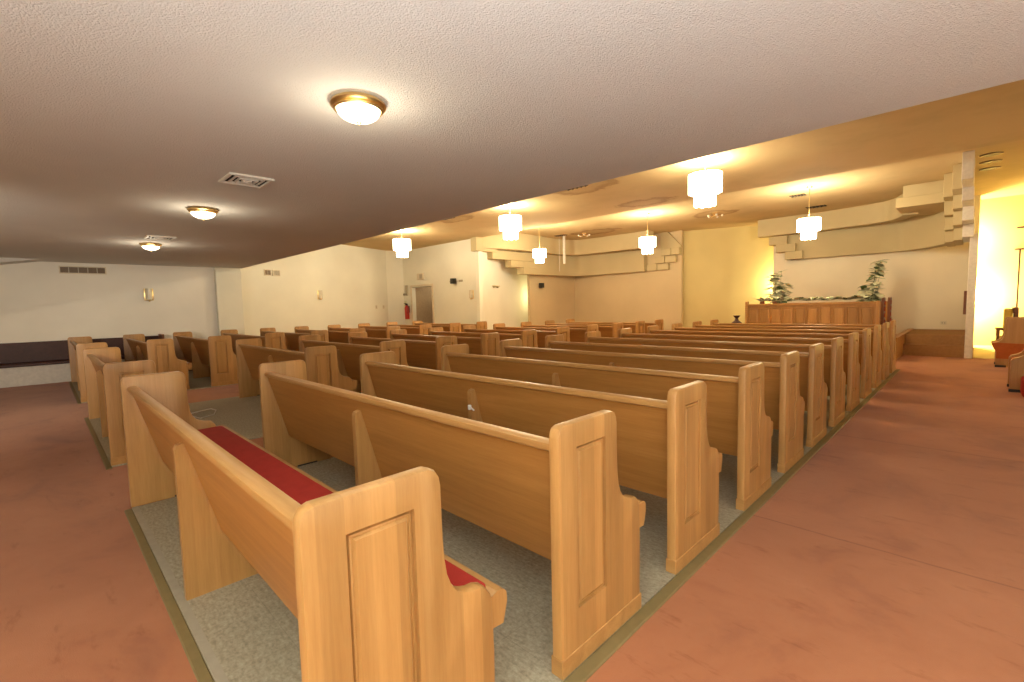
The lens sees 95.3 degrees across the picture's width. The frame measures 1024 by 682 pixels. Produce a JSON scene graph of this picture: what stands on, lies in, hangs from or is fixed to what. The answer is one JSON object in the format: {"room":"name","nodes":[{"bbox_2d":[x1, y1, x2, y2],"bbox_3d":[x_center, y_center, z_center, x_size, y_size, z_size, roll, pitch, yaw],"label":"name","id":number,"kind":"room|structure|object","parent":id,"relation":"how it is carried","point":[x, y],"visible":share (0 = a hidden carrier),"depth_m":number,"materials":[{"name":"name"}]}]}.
{"room":"house of worship","nodes":[
{"label":"house of worship","id":0,"kind":"room"},
{"bbox_2d":[0,262,243,343],"bbox_3d":[-9.893,-0.394,9.762,0.200,2.502,7.690,3,6,45],"label":"wall","id":1,"kind":"structure","parent":0,"point":[38,302],"depth_m":10.40,"materials":[{"name":"white paint"}]},
{"bbox_2d":[58,266,105,273],"bbox_3d":[-9.311,-1.536,10.136,0.020,0.160,0.760,3,6,45],"label":"air vent","id":2,"kind":"object","parent":1,"relation":"in","point":[62,269],"visible":1,"depth_m":10.11,"materials":[{"name":"metal"}]},
{"bbox_2d":[143,288,153,301],"bbox_3d":[-8.493,-1.074,10.925,0.105,0.310,0.180,3,6,45],"label":"wall sconce","id":3,"kind":"object","parent":1,"relation":"attached to","point":[148,292],"visible":1,"depth_m":10.89,"materials":[{"name":"gold metal"}]},
{"bbox_2d":[213,267,244,335],"bbox_3d":[-7.314,-0.638,12.142,0.140,2.502,0.600,3,6,45],"label":"pilaster","id":4,"kind":"object","parent":1,"relation":"attached to","point":[228,281],"visible":0.56,"depth_m":12.04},
{"bbox_2d":[241,244,387,335],"bbox_3d":[-6.213,-1.426,15.163,0.150,3.562,6.230,1,5,26],"label":"wall","id":5,"kind":"structure","parent":0,"point":[352,280],"depth_m":15.02,"materials":[{"name":"paint"}]},
{"bbox_2d":[385,251,404,324],"bbox_3d":[-4.539,-1.694,18.160,0.667,3.562,0.150,-4,5,-32],"label":"wall","id":6,"kind":"structure","parent":0,"point":[394,264],"depth_m":18.07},
{"bbox_2d":[415,286,432,322],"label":"door","id":7,"kind":"structure","parent":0,"point":[423,294],"depth_m":18.30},
{"bbox_2d":[410,283,434,324],"bbox_3d":[-3.346,-0.998,17.461,1.470,2.222,0.025,3,6,45],"label":"door frame","id":8,"kind":"structure","parent":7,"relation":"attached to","point":[420,285],"depth_m":17.31,"materials":[{"name":"beige paint"}]},
{"bbox_2d":[403,239,483,324],"bbox_3d":[-2.619,-1.638,16.797,4.550,3.562,0.150,3,6,45],"label":"wall","id":9,"kind":"structure","parent":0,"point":[440,263],"depth_m":16.25,"materials":[{"name":"paint"}]},
{"bbox_2d":[475,250,527,328],"bbox_3d":[0.026,-1.891,17.758,0.120,3.792,5.673,0,5,24],"label":"wall","id":10,"kind":"structure","parent":0,"point":[507,304],"depth_m":16.70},
{"bbox_2d":[471,237,496,252],"bbox_3d":[-0.922,-3.247,15.265,0.280,0.655,0.900,3,6,45],"label":"block","id":11,"kind":"object","parent":10,"relation":"attached to","point":[476,242],"visible":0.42,"depth_m":14.98,"materials":[{"name":"paint"}]},
{"bbox_2d":[487,250,536,261],"bbox_3d":[0.048,-2.959,16.344,0.280,0.290,2.250,3,6,45],"label":"block","id":12,"kind":"object","parent":10,"relation":"attached to","point":[499,255],"visible":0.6,"depth_m":16.05,"materials":[{"name":"paint"}]},
{"bbox_2d":[505,260,536,267],"bbox_3d":[0.342,-2.733,16.710,0.280,0.230,1.350,3,6,45],"label":"block","id":13,"kind":"object","parent":12,"relation":"attached to","point":[510,263],"visible":0.84,"depth_m":16.44,"materials":[{"name":"paint"}]},
{"bbox_2d":[0,0,1023,267],"bbox_3d":[-3.937,-1.915,3.683,17.300,1.160,7.690,3,6,45],"label":"ceiling","id":14,"kind":"structure","parent":0,"point":[118,118],"depth_m":2.55,"materials":[{"name":"paint"}]},
{"bbox_2d":[0,258,39,264],"bbox_3d":[-10.388,-1.356,8.645,0.600,0.390,2.350,3,6,45],"label":"beam","id":15,"kind":"structure","parent":14,"relation":"attached to","point":[3,261],"depth_m":9.10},
{"bbox_2d":[139,242,161,250],"bbox_3d":[-5.865,-1.518,7.586,0.300,0.128,0.300,3,6,45],"label":"ceiling lamp","id":16,"kind":"object","parent":14,"relation":"attached to","point":[148,246],"visible":1,"depth_m":7.51,"materials":[{"name":"glass"}]},
{"bbox_2d":[144,235,176,240],"bbox_3d":[-5.263,-1.540,6.985,0.350,0.024,0.350,3,6,45],"label":"ceiling vent","id":17,"kind":"object","parent":14,"relation":"in","point":[154,237],"visible":1,"depth_m":6.95,"materials":[{"name":"metal"}]},
{"bbox_2d":[186,206,218,220],"bbox_3d":[-3.408,-1.394,5.154,0.300,0.128,0.300,3,6,45],"label":"ceiling lamp","id":18,"kind":"object","parent":14,"relation":"attached to","point":[200,212],"visible":1,"depth_m":5.07,"materials":[{"name":"glass"}]},
{"bbox_2d":[218,172,274,188],"bbox_3d":[-2.309,-1.390,4.060,0.350,0.024,0.350,3,6,45],"label":"ceiling vent","id":19,"kind":"object","parent":14,"relation":"in","point":[232,178],"visible":1,"depth_m":4.04,"materials":[{"name":"metal"}]},
{"bbox_2d":[330,91,385,125],"bbox_3d":[-0.851,-1.262,2.594,0.300,0.128,0.300,3,6,45],"label":"ceiling lamp","id":20,"kind":"object","parent":14,"relation":"attached to","point":[359,108],"visible":1,"depth_m":2.51,"materials":[{"name":"glass"}]},
{"bbox_2d":[0,345,1023,681],"bbox_3d":[-0.244,0.698,9.965,20.700,0.200,21.400,3,6,45],"label":"floor","id":21,"kind":"structure","parent":0,"point":[895,553],"depth_m":2.40,"materials":[{"name":"carpet"}]},
{"bbox_2d":[69,382,81,403],"bbox_3d":[-7.899,0.953,8.428,3.405,0.098,0.042,3,6,45],"label":"trim","id":22,"kind":"structure","parent":21,"relation":"on","point":[70,383],"depth_m":8.16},
{"bbox_2d":[0,334,164,387],"bbox_3d":[-10.174,0.475,9.054,0.460,0.890,5.570,3,6,45],"label":"bench","id":23,"kind":"object","parent":21,"relation":"on","point":[43,362],"visible":0.36,"depth_m":9.53,"materials":[{"name":"brown wood"}]},
{"bbox_2d":[67,336,107,401],"bbox_3d":[-7.669,0.421,8.608,3.245,0.920,0.619,3,6,45],"label":"pew","id":24,"kind":"object","parent":21,"relation":"on","point":[76,345],"visible":0.45,"depth_m":7.44,"materials":[{"name":"brown wood"}]},
{"bbox_2d":[84,417,112,469],"bbox_3d":[-4.604,1.119,5.166,2.965,0.098,0.042,3,6,45],"label":"trim","id":25,"kind":"structure","parent":21,"relation":"on","point":[100,449],"depth_m":4.82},
{"bbox_2d":[83,347,189,465],"bbox_3d":[-4.360,0.588,5.331,2.765,0.920,0.619,3,6,45],"label":"pew","id":26,"kind":"object","parent":21,"relation":"on","point":[104,368],"visible":0.56,"depth_m":4.29,"materials":[{"name":"brown wood"}]},
{"bbox_2d":[123,334,191,389],"bbox_3d":[-7.057,0.359,9.223,3.245,0.920,0.619,3,6,45],"label":"pew","id":27,"kind":"object","parent":21,"relation":"on","point":[161,352],"visible":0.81,"depth_m":8.13,"materials":[{"name":"brown wood"}]},
{"bbox_2d":[124,509,213,681],"bbox_3d":[-1.536,1.275,2.128,3.185,0.098,0.042,3,6,45],"label":"trim","id":28,"kind":"structure","parent":21,"relation":"on","point":[199,667],"depth_m":2.14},
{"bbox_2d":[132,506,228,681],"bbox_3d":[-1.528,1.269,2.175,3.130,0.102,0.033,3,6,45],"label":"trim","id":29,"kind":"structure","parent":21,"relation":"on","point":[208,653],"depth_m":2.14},
{"bbox_2d":[173,332,237,386],"bbox_3d":[-6.432,0.296,9.851,3.245,0.920,0.619,3,6,45],"label":"pew","id":30,"kind":"object","parent":21,"relation":"on","point":[214,357],"visible":0.82,"depth_m":8.79,"materials":[{"name":"brown wood"}]},
{"bbox_2d":[220,329,287,354],"bbox_3d":[-5.758,0.228,10.528,3.245,0.920,0.619,3,6,45],"label":"pew","id":31,"kind":"object","parent":21,"relation":"on","point":[270,340],"visible":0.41,"depth_m":9.40,"materials":[{"name":"brown wood"}]},
{"bbox_2d":[260,328,328,351],"bbox_3d":[-5.134,0.165,11.156,3.245,0.920,0.619,3,6,45],"label":"pew","id":32,"kind":"object","parent":21,"relation":"on","point":[291,339],"visible":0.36,"depth_m":10.73,"materials":[{"name":"brown wood"}]},
{"bbox_2d":[235,338,356,397],"bbox_3d":[-3.123,0.464,6.575,2.765,0.920,0.619,3,6,45],"label":"pew","id":33,"kind":"object","parent":21,"relation":"on","point":[321,362],"visible":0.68,"depth_m":6.03,"materials":[{"name":"brown wood"}]},
{"bbox_2d":[120,371,506,681],"bbox_3d":[-1.359,0.740,2.361,3.195,0.920,0.619,3,6,45],"label":"pew","id":34,"kind":"object","parent":21,"relation":"on","point":[364,571],"visible":1,"depth_m":1.29,"materials":[{"name":"brown wood"}]},
{"bbox_2d":[198,426,485,587],"bbox_3d":[-1.283,0.738,2.403,3.036,0.045,0.370,3,6,45],"label":"seat cushion","id":35,"kind":"object","parent":34,"relation":"on","point":[301,487],"depth_m":2.50,"materials":[{"name":"red fabric"}]},
{"bbox_2d":[294,326,364,342],"bbox_3d":[-4.526,0.104,11.766,3.245,0.920,0.619,3,6,45],"label":"pew","id":36,"kind":"object","parent":21,"relation":"on","point":[334,336],"visible":0.31,"depth_m":11.05,"materials":[{"name":"brown wood"}]},
{"bbox_2d":[298,335,408,392],"bbox_3d":[-2.449,0.396,7.252,2.765,0.920,0.619,3,6,45],"label":"pew","id":37,"kind":"object","parent":21,"relation":"on","point":[348,355],"visible":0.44,"depth_m":6.89,"materials":[{"name":"brown wood"}]},
{"bbox_2d":[328,324,399,338],"bbox_3d":[-3.884,0.039,12.412,3.245,0.920,0.619,3,6,45],"label":"pew","id":38,"kind":"object","parent":21,"relation":"on","point":[372,333],"visible":0.25,"depth_m":11.55,"materials":[{"name":"brown wood"}]},
{"bbox_2d":[358,323,431,334],"bbox_3d":[-3.233,-0.026,13.066,3.245,0.920,0.619,3,6,45],"label":"pew","id":39,"kind":"object","parent":21,"relation":"on","point":[422,329],"visible":0.28,"depth_m":12.04,"materials":[{"name":"brown wood"}]},
{"bbox_2d":[348,332,457,370],"bbox_3d":[-1.824,0.333,7.879,2.765,0.920,0.619,3,6,45],"label":"pew","id":40,"kind":"object","parent":21,"relation":"on","point":[420,354],"visible":0.32,"depth_m":7.15,"materials":[{"name":"brown wood"}]},
{"bbox_2d":[386,322,460,331],"bbox_3d":[-2.563,-0.094,13.739,3.245,0.920,0.619,3,6,45],"label":"pew","id":41,"kind":"object","parent":21,"relation":"on","point":[453,327],"visible":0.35,"depth_m":12.61,"materials":[{"name":"brown wood"}]},
{"bbox_2d":[390,329,499,356],"bbox_3d":[-1.217,0.272,8.490,2.765,0.920,0.619,3,6,45],"label":"pew","id":42,"kind":"object","parent":21,"relation":"on","point":[488,344],"visible":0.33,"depth_m":7.54,"materials":[{"name":"brown wood"}]},
{"bbox_2d":[412,321,486,331],"bbox_3d":[-1.892,-0.162,14.413,3.245,0.920,0.619,3,6,45],"label":"pew","id":43,"kind":"object","parent":21,"relation":"on","point":[481,324],"visible":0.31,"depth_m":13.51,"materials":[{"name":"brown wood"}]},
{"bbox_2d":[258,360,645,679],"bbox_3d":[-0.738,0.679,2.968,3.170,0.920,0.619,3,6,45],"label":"pew","id":44,"kind":"object","parent":21,"relation":"on","point":[558,497],"visible":0.94,"depth_m":1.97,"materials":[{"name":"brown wood"}]},
{"bbox_2d":[428,327,537,347],"bbox_3d":[-0.574,0.207,9.136,2.765,0.920,0.619,3,6,45],"label":"pew","id":45,"kind":"object","parent":21,"relation":"on","point":[528,337],"visible":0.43,"depth_m":8.26,"materials":[{"name":"brown wood"}]},
{"bbox_2d":[462,325,569,347],"bbox_3d":[0.077,0.141,9.790,2.765,0.920,0.619,3,6,45],"label":"pew","id":46,"kind":"object","parent":21,"relation":"on","point":[565,331],"visible":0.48,"depth_m":9.02,"materials":[{"name":"brown wood"}]},
{"bbox_2d":[359,351,721,574],"bbox_3d":[-0.113,0.616,3.595,3.170,0.920,0.619,3,6,45],"label":"pew","id":47,"kind":"object","parent":21,"relation":"on","point":[664,450],"visible":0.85,"depth_m":2.59,"materials":[{"name":"brown wood"}]},
{"bbox_2d":[493,323,597,342],"bbox_3d":[0.746,0.074,10.462,2.765,0.920,0.619,3,6,45],"label":"pew","id":48,"kind":"object","parent":21,"relation":"on","point":[576,334],"visible":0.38,"depth_m":9.63,"materials":[{"name":"brown wood"}]},
{"bbox_2d":[521,322,622,337],"bbox_3d":[1.417,0.006,11.137,2.765,0.920,0.619,3,6,45],"label":"pew","id":49,"kind":"object","parent":21,"relation":"on","point":[606,331],"visible":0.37,"depth_m":10.22,"materials":[{"name":"brown wood"}]},
{"bbox_2d":[545,320,644,333],"bbox_3d":[2.077,-0.060,11.800,2.765,0.920,0.619,3,6,45],"label":"pew","id":50,"kind":"object","parent":21,"relation":"on","point":[639,326],"visible":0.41,"depth_m":10.84,"materials":[{"name":"brown wood"}]},
{"bbox_2d":[441,344,772,510],"bbox_3d":[0.561,0.548,4.273,3.170,0.920,0.619,3,6,45],"label":"pew","id":51,"kind":"object","parent":21,"relation":"on","point":[738,424],"visible":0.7,"depth_m":3.26,"materials":[{"name":"brown wood"}]},
{"bbox_2d":[566,319,663,333],"bbox_3d":[2.713,-0.124,12.439,2.765,0.920,0.619,3,6,45],"label":"pew","id":52,"kind":"object","parent":21,"relation":"on","point":[659,322],"visible":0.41,"depth_m":11.81,"materials":[{"name":"brown wood"}]},
{"bbox_2d":[499,339,804,472],"bbox_3d":[1.185,0.485,4.900,3.170,0.920,0.619,3,6,45],"label":"pew","id":53,"kind":"object","parent":21,"relation":"on","point":[783,402],"visible":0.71,"depth_m":3.90,"materials":[{"name":"brown wood"}]},
{"bbox_2d":[545,334,827,446],"bbox_3d":[1.793,0.424,5.511,3.170,0.920,0.619,3,6,45],"label":"pew","id":54,"kind":"object","parent":21,"relation":"on","point":[813,389],"visible":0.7,"depth_m":4.50,"materials":[{"name":"brown wood"}]},
{"bbox_2d":[585,331,845,426],"bbox_3d":[2.435,0.359,6.156,3.170,0.920,0.619,3,6,45],"label":"pew","id":55,"kind":"object","parent":21,"relation":"on","point":[834,374],"visible":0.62,"depth_m":5.16,"materials":[{"name":"brown wood"}]},
{"bbox_2d":[563,369,899,681],"bbox_3d":[3.361,0.950,4.833,0.055,0.098,10.720,3,6,45],"label":"trim","id":56,"kind":"structure","parent":21,"relation":"on","point":[605,651],"depth_m":2.30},
{"bbox_2d":[618,328,859,410],"bbox_3d":[3.086,0.294,6.810,3.170,0.920,0.619,3,6,45],"label":"pew","id":57,"kind":"object","parent":21,"relation":"on","point":[851,365],"visible":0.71,"depth_m":5.82,"materials":[{"name":"brown wood"}]},
{"bbox_2d":[647,325,871,398],"bbox_3d":[3.756,0.226,7.483,3.170,0.920,0.619,3,6,45],"label":"pew","id":58,"kind":"object","parent":21,"relation":"on","point":[864,349],"visible":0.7,"depth_m":6.50,"materials":[{"name":"brown wood"}]},
{"bbox_2d":[672,323,881,387],"bbox_3d":[4.427,0.159,8.158,3.170,0.920,0.619,3,6,45],"label":"pew","id":59,"kind":"object","parent":21,"relation":"on","point":[876,352],"visible":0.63,"depth_m":7.17,"materials":[{"name":"brown wood"}]},
{"bbox_2d":[692,321,889,379],"bbox_3d":[5.087,0.092,8.821,3.170,0.920,0.619,3,6,45],"label":"pew","id":60,"kind":"object","parent":21,"relation":"on","point":[885,348],"visible":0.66,"depth_m":7.86,"materials":[{"name":"brown wood"}]},
{"bbox_2d":[710,319,895,372],"bbox_3d":[5.722,0.028,9.459,3.170,0.920,0.619,3,6,45],"label":"pew","id":61,"kind":"object","parent":21,"relation":"on","point":[892,327],"visible":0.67,"depth_m":8.50,"materials":[{"name":"brown wood"}]},
{"bbox_2d":[745,301,879,324],"bbox_3d":[6.757,-0.276,10.714,2.640,1.310,0.110,3,6,45],"label":"rail","id":62,"kind":"object","parent":21,"relation":"on","point":[845,312],"visible":0.44,"depth_m":10.55,"materials":[{"name":"brown wood"}]},
{"bbox_2d":[757,295,871,301],"bbox_3d":[6.802,-0.974,10.647,2.363,0.127,0.318,3,6,45],"label":"leaf garland","id":63,"kind":"object","parent":62,"relation":"on","point":[854,296],"visible":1,"depth_m":10.61,"materials":[{"name":"fabric"}]},
{"bbox_2d":[995,307,1018,339],"bbox_3d":[10.665,-0.199,10.082,0.325,1.060,0.555,3,6,45],"label":"armchair","id":64,"kind":"object","parent":21,"relation":"on","point":[1014,312],"visible":0.48,"depth_m":9.90,"materials":[{"name":"brown wood"}]},
{"bbox_2d":[991,317,1023,367],"bbox_3d":[9.289,0.016,8.686,0.520,0.910,0.567,3,6,45],"label":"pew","id":65,"kind":"object","parent":21,"relation":"on","point":[1011,342],"visible":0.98,"depth_m":8.52,"materials":[{"name":"brown wood"}]},
{"bbox_2d":[1007,350,1023,392],"bbox_3d":[7.233,0.238,6.431,0.525,0.910,0.560,3,6,45],"label":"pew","id":66,"kind":"object","parent":21,"relation":"on","point":[1016,361],"visible":0.81,"depth_m":6.40,"materials":[{"name":"brown wood"}]},
{"bbox_2d":[1016,249,1020,306],"bbox_3d":[11.393,-0.892,10.530,0.320,2.340,0.320,3,6,45],"label":"flag pole","id":67,"kind":"object","parent":21,"relation":"on","point":[1019,249],"visible":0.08,"depth_m":10.48,"materials":[{"name":"brown wood"}]},
{"bbox_2d":[527,230,682,329],"bbox_3d":[3.273,-1.907,16.925,4.720,3.792,2.880,3,6,45],"label":"wall","id":68,"kind":"structure","parent":0,"point":[650,296],"depth_m":17.82,"materials":[{"name":"paint"}]},
{"bbox_2d":[516,249,647,275],"bbox_3d":[2.529,-3.003,17.776,4.839,0.940,2.162,-2,4,-3],"label":"soffit","id":69,"kind":"structure","parent":68,"relation":"attached to","point":[631,261],"depth_m":17.78,"materials":[{"name":"paint"}]},
{"bbox_2d":[657,263,669,269],"bbox_3d":[5.364,-2.626,16.526,0.400,0.216,0.160,3,6,45],"label":"block","id":70,"kind":"object","parent":68,"relation":"attached to","point":[666,266],"visible":1,"depth_m":16.44,"materials":[{"name":"paint"}]},
{"bbox_2d":[665,255,677,262],"bbox_3d":[5.557,-2.859,16.296,0.380,0.226,0.180,3,6,45],"label":"block","id":71,"kind":"object","parent":68,"relation":"attached to","point":[674,258],"visible":1,"depth_m":16.22,"materials":[{"name":"paint"}]},
{"bbox_2d":[342,79,1023,250],"bbox_3d":[-0.257,-3.148,9.755,20.700,0.400,6.450,3,6,45],"label":"ceiling","id":72,"kind":"structure","parent":0,"point":[994,115],"depth_m":7.48,"materials":[{"name":"paint"}]},
{"bbox_2d":[393,230,410,257],"bbox_3d":[-3.146,-2.775,13.354,0.500,0.748,0.501,3,6,45],"label":"chandelier","id":73,"kind":"object","parent":72,"relation":"hanging from","point":[401,247],"visible":1,"depth_m":13.22,"materials":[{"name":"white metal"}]},
{"bbox_2d":[499,205,521,239],"bbox_3d":[-0.037,-2.628,10.345,0.500,0.738,0.501,3,6,45],"label":"chandelier","id":74,"kind":"object","parent":72,"relation":"hanging from","point":[510,227],"visible":1,"depth_m":10.21,"materials":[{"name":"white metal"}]},
{"bbox_2d":[688,159,722,207],"bbox_3d":[3.045,-2.490,7.363,0.500,0.713,0.501,3,6,45],"label":"chandelier","id":75,"kind":"object","parent":72,"relation":"hanging from","point":[696,184],"visible":1,"depth_m":7.23,"materials":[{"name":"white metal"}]},
{"bbox_2d":[683,225,773,327],"bbox_3d":[7.362,-1.930,15.909,3.992,3.792,0.150,0,5,23],"label":"wall","id":76,"kind":"structure","parent":0,"point":[724,269],"depth_m":15.87,"materials":[{"name":"paint"}]},
{"bbox_2d":[518,140,1023,239],"bbox_3d":[4.599,-3.753,14.628,20.700,0.170,7.360,3,6,45],"label":"ceiling","id":77,"kind":"structure","parent":0,"point":[882,183],"depth_m":11.33,"materials":[{"name":"paint"}]},
{"bbox_2d":[533,243,545,262],"bbox_3d":[0.822,-2.943,14.055,0.414,1.173,0.414,3,6,45],"label":"chandelier","id":78,"kind":"object","parent":77,"relation":"hanging from","point":[539,258],"visible":0.95,"depth_m":13.96,"materials":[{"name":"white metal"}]},
{"bbox_2d":[559,236,565,270],"bbox_3d":[1.807,-3.137,16.803,0.270,1.250,0.030,3,6,45],"label":"strip","id":79,"kind":"object","parent":77,"relation":"hanging from","point":[564,258],"visible":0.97,"depth_m":16.73,"materials":[{"name":"white paint"}]},
{"bbox_2d":[482,230,653,255],"bbox_3d":[1.643,-3.474,16.738,6.244,0.560,2.632,-2,4,-10],"label":"soffit","id":80,"kind":"structure","parent":77,"relation":"attached to","point":[629,241],"depth_m":16.70,"materials":[{"name":"paint"}]},
{"bbox_2d":[639,213,655,253],"bbox_3d":[3.746,-2.968,12.911,0.452,1.093,0.452,3,6,45],"label":"chandelier","id":81,"kind":"object","parent":77,"relation":"hanging from","point":[643,242],"visible":1,"depth_m":12.81,"materials":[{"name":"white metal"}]},
{"bbox_2d":[661,232,681,248],"bbox_3d":[5.558,-3.526,16.285,0.750,0.580,0.100,3,6,45],"label":"soffit","id":82,"kind":"structure","parent":77,"relation":"attached to","point":[668,241],"depth_m":16.31,"materials":[{"name":"paint"}]},
{"bbox_2d":[797,186,820,239],"bbox_3d":[6.516,-2.808,10.241,0.452,1.143,0.452,3,6,45],"label":"chandelier","id":83,"kind":"object","parent":77,"relation":"hanging from","point":[808,229],"visible":1,"depth_m":10.15,"materials":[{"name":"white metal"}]},
{"bbox_2d":[758,194,917,237],"bbox_3d":[8.935,-3.392,12.970,0.954,0.510,4.062,-4,5,-28],"label":"soffit","id":84,"kind":"structure","parent":77,"relation":"attached to","point":[882,212],"depth_m":12.87,"materials":[{"name":"paint"}]},
{"bbox_2d":[895,180,944,216],"bbox_3d":[9.548,-3.264,10.820,0.840,0.470,1.850,3,6,45],"label":"soffit","id":85,"kind":"structure","parent":77,"relation":"attached to","point":[926,198],"depth_m":10.25,"materials":[{"name":"paint"}]},
{"bbox_2d":[943,173,952,201],"bbox_3d":[9.262,-3.184,9.874,0.146,0.469,1.400,3,6,45],"label":"block","id":86,"kind":"object","parent":77,"relation":"attached to","point":[947,191],"visible":0.56,"depth_m":9.39,"materials":[{"name":"paint"}]},
{"bbox_2d":[944,201,952,216],"bbox_3d":[9.687,-2.848,10.320,0.146,0.289,1.400,3,6,45],"label":"block","id":87,"kind":"object","parent":86,"relation":"attached to","point":[948,205],"visible":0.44,"depth_m":9.84,"materials":[{"name":"paint"}]},
{"bbox_2d":[944,217,953,231],"bbox_3d":[9.940,-2.593,10.589,0.146,0.269,1.400,3,6,45],"label":"block","id":88,"kind":"object","parent":87,"relation":"attached to","point":[948,224],"visible":0.52,"depth_m":10.10,"materials":[{"name":"paint"}]},
{"bbox_2d":[944,231,954,246],"bbox_3d":[10.171,-2.362,10.835,0.146,0.239,1.400,3,6,45],"label":"block","id":89,"kind":"object","parent":88,"relation":"attached to","point":[948,240],"visible":0.84,"depth_m":10.36,"materials":[{"name":"paint"}]},
{"bbox_2d":[952,163,961,194],"bbox_3d":[8.839,-3.131,9.240,0.141,0.459,1.400,3,6,45],"label":"block","id":90,"kind":"object","parent":77,"relation":"attached to","point":[957,168],"visible":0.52,"depth_m":8.76,"materials":[{"name":"paint"}]},
{"bbox_2d":[953,194,962,211],"bbox_3d":[9.341,-2.817,9.763,0.141,0.269,1.400,3,6,45],"label":"block","id":91,"kind":"object","parent":90,"relation":"attached to","point":[957,199],"visible":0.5,"depth_m":9.28,"materials":[{"name":"paint"}]},
{"bbox_2d":[953,211,962,227],"bbox_3d":[9.629,-2.571,10.066,0.141,0.279,1.400,3,6,45],"label":"block","id":92,"kind":"object","parent":91,"relation":"attached to","point":[957,215],"visible":0.66,"depth_m":9.59,"materials":[{"name":"paint"}]},
{"bbox_2d":[953,228,963,244],"bbox_3d":[10.058,-2.344,10.511,0.141,0.259,1.400,3,6,45],"label":"block","id":93,"kind":"object","parent":92,"relation":"attached to","point":[957,234],"visible":0.84,"depth_m":10.04,"materials":[{"name":"paint"}]},
{"bbox_2d":[961,150,974,187],"bbox_3d":[8.278,-3.053,8.463,0.151,0.469,1.400,3,6,45],"label":"block","id":94,"kind":"object","parent":77,"relation":"attached to","point":[968,158],"visible":0.82,"depth_m":7.99,"materials":[{"name":"white paint"}]},
{"bbox_2d":[962,186,974,206],"bbox_3d":[8.873,-2.758,9.074,0.159,0.239,1.400,3,6,45],"label":"block","id":95,"kind":"object","parent":94,"relation":"attached to","point":[968,193],"visible":0.82,"depth_m":8.61,"materials":[{"name":"white paint"}]},
{"bbox_2d":[962,206,974,223],"bbox_3d":[9.459,-2.562,9.671,0.167,0.269,1.400,3,6,45],"label":"block","id":96,"kind":"object","parent":95,"relation":"attached to","point":[968,213],"visible":0.82,"depth_m":9.19,"materials":[{"name":"white paint"}]},
{"bbox_2d":[773,195,980,339],"bbox_3d":[10.009,-1.798,13.316,4.610,3.792,0.120,3,6,45],"label":"wall","id":97,"kind":"structure","parent":0,"point":[926,287],"depth_m":12.65,"materials":[{"name":"paint"}]},
{"bbox_2d":[769,235,787,245],"bbox_3d":[8.321,-3.114,14.524,0.500,0.250,0.360,3,6,45],"label":"block","id":98,"kind":"object","parent":97,"relation":"attached to","point":[773,241],"visible":0.8,"depth_m":14.40,"materials":[{"name":"paint"}]},
{"bbox_2d":[776,243,795,252],"bbox_3d":[8.483,-2.862,14.402,0.540,0.240,0.340,3,6,45],"label":"block","id":99,"kind":"object","parent":97,"relation":"attached to","point":[781,248],"visible":0.8,"depth_m":14.28,"materials":[{"name":"paint"}]},
{"bbox_2d":[785,250,802,259],"bbox_3d":[8.652,-2.617,14.280,0.470,0.240,0.310,3,6,45],"label":"block","id":100,"kind":"object","parent":97,"relation":"attached to","point":[792,255],"visible":0.84,"depth_m":14.17,"materials":[{"name":"paint"}]},
{"bbox_2d":[787,211,964,258],"bbox_3d":[9.854,-2.841,12.745,1.329,0.860,4.400,-3,5,-24],"label":"soffit","id":101,"kind":"structure","parent":97,"relation":"attached to","point":[915,233],"depth_m":12.78,"materials":[{"name":"paint"}]},
{"bbox_2d":[896,328,913,359],"bbox_3d":[9.384,0.037,11.208,0.120,0.482,3.800,3,6,45],"label":"trim","id":102,"kind":"structure","parent":97,"relation":"attached to","point":[900,337],"depth_m":10.39,"materials":[{"name":"brown wood"}]},
{"bbox_2d":[903,329,964,357],"bbox_3d":[10.261,0.020,11.289,1.010,0.462,2.650,3,6,45],"label":"partition wall","id":103,"kind":"structure","parent":0,"point":[918,342],"depth_m":10.51,"materials":[{"name":"wood"}]},
{"bbox_2d":[964,233,977,358],"bbox_3d":[10.602,-1.028,10.773,0.125,2.612,2.750,3,6,45],"label":"wall column","id":104,"kind":"structure","parent":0,"point":[973,245],"depth_m":9.80,"materials":[{"name":"white paint"}]},
{"bbox_2d":[962,223,974,241],"bbox_3d":[9.919,-2.338,10.141,0.175,0.269,1.400,3,6,45],"label":"block","id":105,"kind":"object","parent":104,"relation":"attached to","point":[968,230],"visible":0.88,"depth_m":9.66,"materials":[{"name":"white paint"}]},
{"bbox_2d":[973,194,1023,345],"bbox_3d":[10.592,-1.861,13.952,11.100,3.792,0.150,3,6,45],"label":"wall","id":106,"kind":"structure","parent":0,"point":[999,235],"depth_m":11.97,"materials":[{"name":"paint"}]},
{"bbox_3d":[8.179,0.058,12.445,3.330,0.312,3.950,3,6,45],"label":"floor","id":107,"kind":"structure","parent":0,"visible":0},
{"bbox_2d":[765,270,794,303],"bbox_3d":[7.699,-1.112,13.544,0.803,1.878,0.864,-3,5,-18],"label":"plant","id":108,"kind":"object","parent":107,"relation":"on","point":[777,293],"visible":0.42,"depth_m":13.39,"materials":[{"name":"green plant"}]},
{"bbox_2d":[760,297,886,324],"bbox_3d":[7.464,-0.508,11.339,2.528,1.020,0.520,3,6,45],"label":"pew","id":109,"kind":"object","parent":107,"relation":"on","point":[883,300],"visible":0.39,"depth_m":10.29,"materials":[{"name":"brown wood"}]},
{"bbox_2d":[772,297,892,323],"bbox_3d":[8.209,-0.584,12.088,2.528,1.020,0.520,3,6,45],"label":"pew","id":110,"kind":"object","parent":107,"relation":"on","point":[888,306],"visible":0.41,"depth_m":11.08,"materials":[{"name":"brown wood"}]},
{"bbox_2d":[855,260,886,301],"bbox_3d":[9.213,-1.075,11.966,0.719,1.968,0.840,3,6,45],"label":"plant","id":111,"kind":"object","parent":107,"relation":"on","point":[879,267],"visible":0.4,"depth_m":11.89,"materials":[{"name":"green plant"}]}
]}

